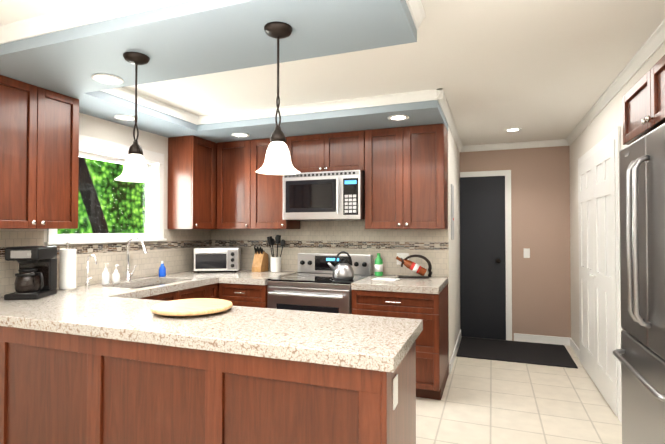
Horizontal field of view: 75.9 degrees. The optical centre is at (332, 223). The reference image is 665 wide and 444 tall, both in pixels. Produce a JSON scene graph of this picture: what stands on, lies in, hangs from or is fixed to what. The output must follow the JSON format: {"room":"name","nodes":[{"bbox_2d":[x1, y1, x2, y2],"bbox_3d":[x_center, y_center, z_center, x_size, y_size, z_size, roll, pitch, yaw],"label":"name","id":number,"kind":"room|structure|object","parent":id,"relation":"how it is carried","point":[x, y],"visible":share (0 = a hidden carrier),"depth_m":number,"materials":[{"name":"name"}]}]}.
{"room":"kitchen","nodes":[
{"label":"kitchen","id":0,"kind":"room"},
{"bbox_2d":[0,113,193,296],"bbox_3d":[-2.741,0.174,1.691,0.150,2.430,7.100,0,-1,21],"label":"wall","id":1,"kind":"structure","parent":0,"point":[97,128],"depth_m":3.83,"materials":[{"name":"white paint"}]},
{"bbox_2d":[0,75,78,228],"bbox_3d":[-2.155,-0.432,2.537,0.337,0.928,1.200,0,-1,21],"label":"upper cabinet","id":2,"kind":"object","parent":1,"relation":"attached to","point":[39,152],"visible":1,"depth_m":2.77,"materials":[{"name":"brown wood"}]},
{"bbox_2d":[0,0,191,43],"bbox_3d":[-1.039,-1.000,1.988,2.722,0.072,0.042,0,-1,21],"label":"crown molding","id":3,"kind":"structure","parent":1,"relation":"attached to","point":[84,14],"depth_m":2.06,"materials":[{"name":"white wood"}]},
{"bbox_2d":[44,135,166,244],"bbox_3d":[-1.936,-0.266,3.724,0.140,0.869,1.220,0,-1,21],"label":"window","id":4,"kind":"structure","parent":1,"relation":"in","point":[94,148],"depth_m":3.83,"materials":[{"name":"white"}]},
{"bbox_2d":[0,229,211,295],"bbox_3d":[-1.898,0.276,3.717,0.010,0.450,2.670,0,-1,21],"label":"backsplash","id":5,"kind":"structure","parent":1,"relation":"attached to","point":[174,252],"depth_m":3.75,"materials":[{"name":"tile"}]},
{"bbox_2d":[168,135,216,228],"bbox_3d":[-1.385,-0.402,4.597,0.337,0.928,0.718,0,-1,21],"label":"upper cabinet","id":6,"kind":"object","parent":1,"relation":"attached to","point":[192,182],"visible":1,"depth_m":4.30,"materials":[{"name":"brown wood"}]},
{"bbox_2d":[0,0,447,142],"bbox_3d":[-0.612,-0.953,3.276,2.740,0.130,2.670,0,-1,21],"label":"ceiling","id":7,"kind":"structure","parent":0,"point":[190,39],"depth_m":2.24,"materials":[{"name":"grey"}]},
{"bbox_2d":[91,74,123,84],"bbox_3d":[-1.393,-0.892,2.643,0.180,0.008,0.180,0,-1,21],"label":"recessed light","id":8,"kind":"object","parent":7,"relation":"in","point":[108,79],"visible":0.98,"depth_m":2.64,"materials":[{"name":"white glass"}]},
{"bbox_2d":[114,115,137,120],"bbox_3d":[-1.724,-0.879,3.557,0.180,0.008,0.180,0,-1,21],"label":"recessed light","id":9,"kind":"object","parent":7,"relation":"in","point":[125,117],"visible":0.88,"depth_m":3.54,"materials":[{"name":"white glass"}]},
{"bbox_2d":[114,52,155,181],"bbox_3d":[-1.060,-0.567,2.301,0.208,0.670,0.208,0,-1,21],"label":"pendant light","id":10,"kind":"object","parent":7,"relation":"hanging from","point":[135,169],"visible":1,"depth_m":2.27,"materials":[{"name":"white glass"}]},
{"bbox_2d":[231,133,249,136],"bbox_3d":[-0.906,-0.869,4.201,0.180,0.008,0.180,0,-1,21],"label":"recessed light","id":11,"kind":"object","parent":7,"relation":"in","point":[240,134],"visible":0.92,"depth_m":4.19,"materials":[{"name":"white"}]},
{"bbox_2d":[255,22,299,174],"bbox_3d":[-0.252,-0.571,1.977,0.208,0.670,0.208,0,-1,21],"label":"pendant light","id":12,"kind":"object","parent":7,"relation":"hanging from","point":[277,159],"visible":1,"depth_m":1.95,"materials":[{"name":"white glass"}]},
{"bbox_2d":[388,114,408,120],"bbox_3d":[0.548,-0.879,3.551,0.180,0.008,0.180,0,-1,21],"label":"recessed light","id":13,"kind":"object","parent":7,"relation":"in","point":[399,117],"visible":0.98,"depth_m":3.54,"materials":[{"name":"white"}]},
{"bbox_2d":[212,221,448,276],"bbox_3d":[-0.165,0.244,4.511,2.700,0.537,0.010,0,-1,21],"label":"backsplash","id":14,"kind":"structure","parent":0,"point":[331,237],"depth_m":4.39,"materials":[{"name":"tile"}]},
{"bbox_2d":[397,253,408,264],"bbox_3d":[0.688,0.348,4.179,0.120,0.115,0.008,0,-1,21],"label":"outlet","id":15,"kind":"object","parent":14,"relation":"attached to","point":[402,255],"visible":0.69,"depth_m":4.18,"materials":[{"name":"white plastic"}]},
{"bbox_2d":[0,0,664,145],"bbox_3d":[-0.154,-1.102,1.633,5.050,0.120,8.770,0,-1,21],"label":"ceiling","id":16,"kind":"structure","parent":0,"point":[539,70],"depth_m":2.84,"materials":[{"name":"white paint"}]},
{"bbox_2d":[100,87,199,123],"bbox_3d":[-1.479,-0.979,3.467,0.042,0.072,1.080,0,-1,21],"label":"crown molding","id":17,"kind":"structure","parent":16,"relation":"attached to","point":[122,92],"depth_m":3.50,"materials":[{"name":"white"}]},
{"bbox_2d":[196,89,431,124],"bbox_3d":[-0.262,-0.976,3.641,2.200,0.072,0.042,0,-1,21],"label":"crown molding","id":18,"kind":"structure","parent":16,"relation":"attached to","point":[423,95],"depth_m":3.57,"materials":[{"name":"white wood"}]},
{"bbox_2d":[406,0,424,29],"bbox_3d":[0.332,-1.003,1.829,0.042,0.072,0.600,0,-1,21],"label":"crown molding","id":19,"kind":"structure","parent":16,"relation":"attached to","point":[415,7],"depth_m":2.00,"materials":[{"name":"white"}]},
{"bbox_2d":[504,128,521,131],"bbox_3d":[1.923,-0.994,4.544,0.180,0.008,0.180,0,-1,21],"label":"recessed light","id":20,"kind":"object","parent":16,"relation":"in","point":[512,129],"visible":1,"depth_m":4.52,"materials":[{"name":"white"}]},
{"bbox_2d":[460,146,570,340],"bbox_3d":[2.690,0.225,5.152,2.200,2.430,0.150,0,-1,21],"label":"wall","id":21,"kind":"structure","parent":0,"point":[540,229],"depth_m":5.15,"materials":[{"name":"beige paint"}]},
{"bbox_2d":[460,176,505,339],"bbox_3d":[1.870,0.424,5.318,0.535,2.022,0.105,0,-1,21],"label":"door","id":22,"kind":"structure","parent":21,"relation":"in","point":[482,267],"depth_m":5.34,"materials":[{"name":"grey"}]},
{"bbox_2d":[460,170,511,340],"bbox_3d":[1.918,0.393,5.346,0.605,2.100,0.018,0,-1,21],"label":"door frame","id":23,"kind":"structure","parent":21,"relation":"attached to","point":[508,241],"depth_m":5.25,"materials":[{"name":"white"}]},
{"bbox_2d":[464,139,563,151],"bbox_3d":[2.217,-0.953,5.244,1.140,0.072,0.042,0,-1,21],"label":"crown molding","id":24,"kind":"structure","parent":21,"relation":"attached to","point":[547,143],"depth_m":5.23,"materials":[{"name":"white"}]},
{"bbox_2d":[524,248,529,257],"bbox_3d":[2.362,0.363,5.185,0.070,0.115,0.011,0,-1,21],"label":"switch plate","id":25,"kind":"object","parent":21,"relation":"attached to","point":[526,252],"visible":1,"depth_m":5.18,"materials":[{"name":"white plastic"}]},
{"bbox_2d":[514,333,568,345],"bbox_3d":[2.512,1.392,5.114,0.620,0.095,0.014,0,-1,21],"label":"baseboard","id":26,"kind":"structure","parent":21,"relation":"attached to","point":[566,341],"depth_m":5.11,"materials":[{"name":"white wood"}]},
{"bbox_2d":[416,336,621,443],"bbox_3d":[-0.154,1.438,1.596,5.050,0.100,8.770,0,-1,21],"label":"floor","id":27,"kind":"structure","parent":0,"point":[483,401],"depth_m":3.25,"materials":[{"name":"tile"}]},
{"bbox_2d":[0,326,7,443],"bbox_3d":[-1.908,0.975,2.648,0.708,0.858,0.643,0,-1,21],"label":"base cabinet","id":28,"kind":"object","parent":27,"relation":"on","point":[3,330],"depth_m":2.24,"materials":[{"name":"brown wood"}]},
{"bbox_2d":[77,269,239,296],"bbox_3d":[-1.468,0.535,3.926,0.643,0.055,1.988,0,-1,21],"label":"countertop","id":29,"kind":"structure","parent":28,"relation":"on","point":[172,282],"depth_m":3.65,"materials":[{"name":"stone"}]},
{"bbox_2d":[56,242,78,290],"bbox_3d":[-1.978,0.316,3.186,0.150,0.358,0.150,0,-1,21],"label":"paper towel","id":30,"kind":"object","parent":29,"relation":"on","point":[67,269],"visible":0.98,"depth_m":3.14,"materials":[{"name":"white paper"}]},
{"bbox_2d":[85,254,96,286],"bbox_3d":[-1.899,0.371,3.369,0.114,0.252,0.054,0,-1,21],"label":"filter faucet","id":31,"kind":"object","parent":29,"relation":"on","point":[87,283],"visible":1,"depth_m":3.37,"materials":[{"name":"silver metal"}]},
{"bbox_2d":[102,263,108,284],"bbox_3d":[-1.857,0.412,3.492,0.058,0.175,0.055,0,-1,21],"label":"soap bottle","id":32,"kind":"object","parent":29,"relation":"on","point":[105,277],"visible":1,"depth_m":3.47,"materials":[{"name":"white plastic"}]},
{"bbox_2d":[112,265,119,283],"bbox_3d":[-1.809,0.423,3.564,0.058,0.155,0.055,0,-1,21],"label":"soap bottle","id":33,"kind":"object","parent":29,"relation":"on","point":[115,277],"visible":1,"depth_m":3.54,"materials":[{"name":"white plastic"}]},
{"bbox_2d":[124,235,146,280],"bbox_3d":[-1.705,0.305,3.742,0.244,0.397,0.112,0,-1,21],"label":"kitchen faucet","id":34,"kind":"object","parent":29,"relation":"on","point":[128,274],"visible":1,"depth_m":3.74,"materials":[{"name":"silver metal"}]},
{"bbox_2d":[159,261,165,276],"bbox_3d":[-1.628,0.434,4.079,0.066,0.147,0.065,0,-1,21],"label":"dish soap","id":35,"kind":"object","parent":29,"relation":"on","point":[162,270],"visible":1,"depth_m":4.05,"materials":[{"name":"blue plastic"}]},
{"bbox_2d":[194,247,240,271],"bbox_3d":[-1.231,0.388,4.583,0.460,0.255,0.353,0,-1,-7],"label":"toaster oven","id":36,"kind":"object","parent":29,"relation":"on","point":[217,258],"visible":1,"depth_m":4.45,"materials":[{"name":"silver metal"}]},
{"bbox_2d":[0,289,422,372],"bbox_3d":[-0.953,0.511,2.298,2.748,0.055,0.680,0,-1,21],"label":"countertop","id":37,"kind":"structure","parent":28,"relation":"on","point":[118,311],"depth_m":1.98,"materials":[{"name":"stone"}]},
{"bbox_2d":[4,246,56,299],"bbox_3d":[-1.995,0.322,2.842,0.220,0.335,0.256,0,-1,-7],"label":"coffee maker","id":38,"kind":"object","parent":37,"relation":"on","point":[36,276],"visible":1,"depth_m":2.76,"materials":[{"name":"black plastic"}]},
{"bbox_2d":[151,298,232,315],"bbox_3d":[-0.770,0.464,2.348,0.428,0.037,0.428,0,-1,21],"label":"board","id":39,"kind":"object","parent":37,"relation":"on","point":[193,307],"visible":1,"depth_m":2.28,"materials":[{"name":"brown wood"}]},
{"bbox_2d":[8,327,99,443],"bbox_3d":[-1.333,0.971,2.433,0.760,0.858,0.643,0,-1,21],"label":"base cabinet","id":40,"kind":"object","parent":27,"relation":"on","point":[59,388],"depth_m":2.13,"materials":[{"name":"brown wood"}]},
{"bbox_2d":[100,338,223,443],"bbox_3d":[-0.708,0.968,2.199,0.775,0.858,0.643,0,-1,21],"label":"base cabinet","id":41,"kind":"object","parent":27,"relation":"on","point":[150,393],"depth_m":1.89,"materials":[{"name":"brown wood"}]},
{"bbox_2d":[135,283,218,300],"bbox_3d":[-1.463,0.993,3.912,0.657,0.858,2.018,0,-1,21],"label":"base cabinet","id":42,"kind":"object","parent":27,"relation":"on","point":[209,291],"visible":0.12,"depth_m":3.73,"materials":[{"name":"brown wood"}]},
{"bbox_2d":[192,271,231,272],"bbox_3d":[-1.230,0.543,4.493,0.330,0.055,0.758,0,-1,21],"label":"countertop","id":43,"kind":"structure","parent":42,"relation":"on","point":[192,271],"depth_m":4.47,"materials":[{"name":"stone"}]},
{"bbox_2d":[219,283,267,307],"bbox_3d":[-0.719,0.999,4.294,0.506,0.858,0.781,0,-1,21],"label":"base cabinet","id":44,"kind":"object","parent":27,"relation":"on","point":[247,295],"visible":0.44,"depth_m":3.95,"materials":[{"name":"brown wood"}]},
{"bbox_2d":[216,269,297,284],"bbox_3d":[-0.707,0.540,4.301,0.484,0.055,0.753,0,-1,21],"label":"countertop","id":45,"kind":"structure","parent":44,"relation":"on","point":[245,276],"depth_m":4.09,"materials":[{"name":"stone"}]},
{"bbox_2d":[252,246,267,271],"bbox_3d":[-0.778,0.381,4.583,0.110,0.269,0.160,0,-1,21],"label":"knife block","id":46,"kind":"object","parent":45,"relation":"on","point":[260,262],"visible":1,"depth_m":4.54,"materials":[{"name":"brown wood"}]},
{"bbox_2d":[267,235,284,271],"bbox_3d":[-0.596,0.318,4.530,0.194,0.394,0.143,0,-1,21],"label":"utensil crock","id":47,"kind":"object","parent":45,"relation":"on","point":[276,264],"visible":1,"depth_m":4.48,"materials":[{"name":"white ceramic"}]},
{"bbox_2d":[224,341,415,443],"bbox_3d":[-0.064,0.964,1.958,0.790,0.858,0.643,0,-1,21],"label":"base cabinet","id":48,"kind":"object","parent":27,"relation":"on","point":[267,400],"depth_m":1.66,"materials":[{"name":"brown wood"}]},
{"bbox_2d":[267,253,372,313],"bbox_3d":[-0.105,0.867,4.048,0.794,1.115,0.795,0,-1,21],"label":"range","id":49,"kind":"object","parent":27,"relation":"on","point":[312,284],"visible":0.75,"depth_m":3.81,"materials":[{"name":"silver metal"}]},
{"bbox_2d":[328,251,353,279],"bbox_3d":[0.082,0.379,3.877,0.234,0.253,0.200,0,-1,21],"label":"kettle","id":50,"kind":"object","parent":49,"relation":"on","point":[343,269],"visible":1,"depth_m":3.81,"materials":[{"name":"silver metal"}]},
{"bbox_2d":[246,126,459,362],"bbox_3d":[0.059,0.228,5.324,2.850,2.430,1.670,0,-1,21],"label":"wall block","id":51,"kind":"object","parent":27,"relation":"on","point":[454,255],"visible":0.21,"depth_m":4.62,"materials":[{"name":"white paint"}]},
{"bbox_2d":[217,137,299,228],"bbox_3d":[-0.798,-0.403,4.565,0.832,0.928,0.367,0,-1,21],"label":"upper cabinet","id":52,"kind":"object","parent":51,"relation":"attached to","point":[248,197],"visible":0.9,"depth_m":4.43,"materials":[{"name":"brown wood"}]},
{"bbox_2d":[283,170,364,220],"bbox_3d":[-0.048,-0.260,4.218,0.794,0.453,0.488,0,-1,21],"label":"over-the-range microwave","id":53,"kind":"object","parent":51,"relation":"attached to","point":[324,196],"visible":1,"depth_m":4.02,"materials":[{"name":"silver metal"}]},
{"bbox_2d":[287,130,364,172],"bbox_3d":[-0.027,-0.682,4.280,0.806,0.378,0.367,0,-1,21],"label":"upper cabinet","id":54,"kind":"object","parent":51,"relation":"attached to","point":[340,151],"visible":0.65,"depth_m":4.12,"materials":[{"name":"brown wood"}]},
{"bbox_2d":[365,124,447,228],"bbox_3d":[0.694,-0.411,4.007,0.724,0.928,0.367,0,-1,21],"label":"upper cabinet","id":55,"kind":"object","parent":51,"relation":"attached to","point":[406,177],"visible":1,"depth_m":3.85,"materials":[{"name":"brown wood"}]},
{"bbox_2d":[432,88,463,151],"bbox_3d":[1.231,-0.966,4.347,0.042,0.072,2.412,0,-1,21],"label":"crown molding","id":56,"kind":"structure","parent":51,"relation":"attached to","point":[437,94],"depth_m":3.77,"materials":[{"name":"white paint"}]},
{"bbox_2d":[451,184,453,239],"bbox_3d":[1.231,-0.111,4.363,0.018,0.560,0.220,0,-1,21],"label":"board","id":57,"kind":"object","parent":51,"relation":"attached to","point":[452,212],"visible":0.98,"depth_m":4.30,"materials":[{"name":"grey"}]},
{"bbox_2d":[449,329,460,373],"bbox_3d":[1.376,1.387,4.740,0.014,0.095,1.510,0,-1,21],"label":"baseboard","id":58,"kind":"structure","parent":51,"relation":"attached to","point":[452,360],"depth_m":4.48,"materials":[{"name":"white wood"}]},
{"bbox_2d":[352,284,448,399],"bbox_3d":[0.622,0.991,3.792,0.722,0.858,0.781,0,-1,21],"label":"base cabinet","id":59,"kind":"object","parent":27,"relation":"on","point":[432,350],"visible":0.54,"depth_m":3.42,"materials":[{"name":"brown wood"}]},
{"bbox_2d":[351,274,447,293],"bbox_3d":[0.623,0.533,3.803,0.722,0.055,0.753,0,-1,21],"label":"countertop","id":60,"kind":"structure","parent":59,"relation":"on","point":[433,285],"depth_m":3.54,"materials":[{"name":"stone"}]},
{"bbox_2d":[375,253,382,275],"bbox_3d":[0.450,0.401,4.156,0.081,0.217,0.081,0,-1,21],"label":"bottle","id":61,"kind":"object","parent":60,"relation":"on","point":[378,266],"visible":1,"depth_m":4.12,"materials":[{"name":"green"}]},
{"bbox_2d":[371,277,399,280],"bbox_3d":[0.476,0.500,3.824,0.220,0.008,0.150,-1,-1,33],"label":"notepad","id":62,"kind":"object","parent":60,"relation":"on","point":[386,279],"visible":0.98,"depth_m":3.80,"materials":[{"name":"white paper"}]},
{"bbox_2d":[396,254,431,277],"bbox_3d":[0.759,0.398,3.977,0.337,0.216,0.090,0,-1,12],"label":"holder","id":63,"kind":"object","parent":60,"relation":"on","point":[416,268],"visible":1,"depth_m":3.95,"materials":[{"name":"brown metal"}]},
{"bbox_2d":[456,337,577,368],"bbox_3d":[2.021,1.429,4.787,1.150,0.011,0.870,0,-1,21],"label":"entry rug","id":64,"kind":"object","parent":27,"relation":"on","point":[523,352],"visible":0.98,"depth_m":4.69,"materials":[{"name":"black fabric"}]},
{"bbox_2d":[613,123,664,443],"bbox_3d":[1.892,0.482,1.859,1.011,1.820,0.910,0,-1,21],"label":"fridge","id":65,"kind":"object","parent":27,"relation":"on","point":[641,357],"visible":1,"depth_m":2.02,"materials":[{"name":"silver metal"}]},
{"bbox_2d":[569,43,664,348],"bbox_3d":[1.740,0.162,0.826,0.950,2.430,8.620,0,-1,21],"label":"wall","id":66,"kind":"structure","parent":0,"point":[606,121],"depth_m":4.42,"materials":[{"name":"white paint"}]},
{"bbox_2d":[569,338,579,358],"bbox_3d":[2.691,1.387,4.729,0.014,0.095,0.530,0,-1,21],"label":"baseboard","id":67,"kind":"structure","parent":66,"relation":"attached to","point":[571,343],"depth_m":4.72,"materials":[{"name":"white wood"}]},
{"bbox_2d":[578,139,617,416],"bbox_3d":[2.288,0.400,3.736,0.051,2.014,1.354,0,-1,21],"label":"closet doors","id":68,"kind":"structure","parent":66,"relation":"in","point":[597,264],"depth_m":3.58,"materials":[{"name":"white wood"}]},
{"bbox_2d":[578,127,621,422],"bbox_3d":[2.307,0.369,3.729,0.018,2.100,1.500,0,-1,21],"label":"trim","id":69,"kind":"structure","parent":66,"relation":"attached to","point":[611,136],"depth_m":3.06,"materials":[{"name":"white wood"}]},
{"bbox_2d":[564,19,664,145],"bbox_3d":[1.301,-1.014,1.087,0.042,0.072,8.470,0,-1,21],"label":"crown molding","id":70,"kind":"structure","parent":66,"relation":"attached to","point":[656,40],"depth_m":2.86,"materials":[{"name":"white wood"}]},
{"bbox_2d":[622,55,664,144],"bbox_3d":[1.935,-0.598,1.864,0.964,0.280,0.930,0,-1,21],"label":"upper cabinet","id":71,"kind":"object","parent":66,"relation":"attached to","point":[643,99],"visible":1,"depth_m":2.12,"materials":[{"name":"brown wood"}]},
{"label":"outside","id":72,"kind":"structure","parent":0,"visible":0},
{"bbox_2d":[57,158,144,233],"bbox_3d":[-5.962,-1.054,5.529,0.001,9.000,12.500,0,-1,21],"label":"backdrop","id":73,"kind":"structure","parent":72,"point":[112,198],"depth_m":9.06,"materials":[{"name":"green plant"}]},
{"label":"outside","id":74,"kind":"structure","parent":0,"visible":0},
{"bbox_2d":[78,157,108,233],"bbox_3d":[-3.442,-0.600,5.697,0.260,5.147,1.904,0,-1,21],"label":"trunk","id":75,"kind":"object","parent":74,"point":[91,202],"depth_m":5.86,"materials":[{"name":"grey"}]}
]}

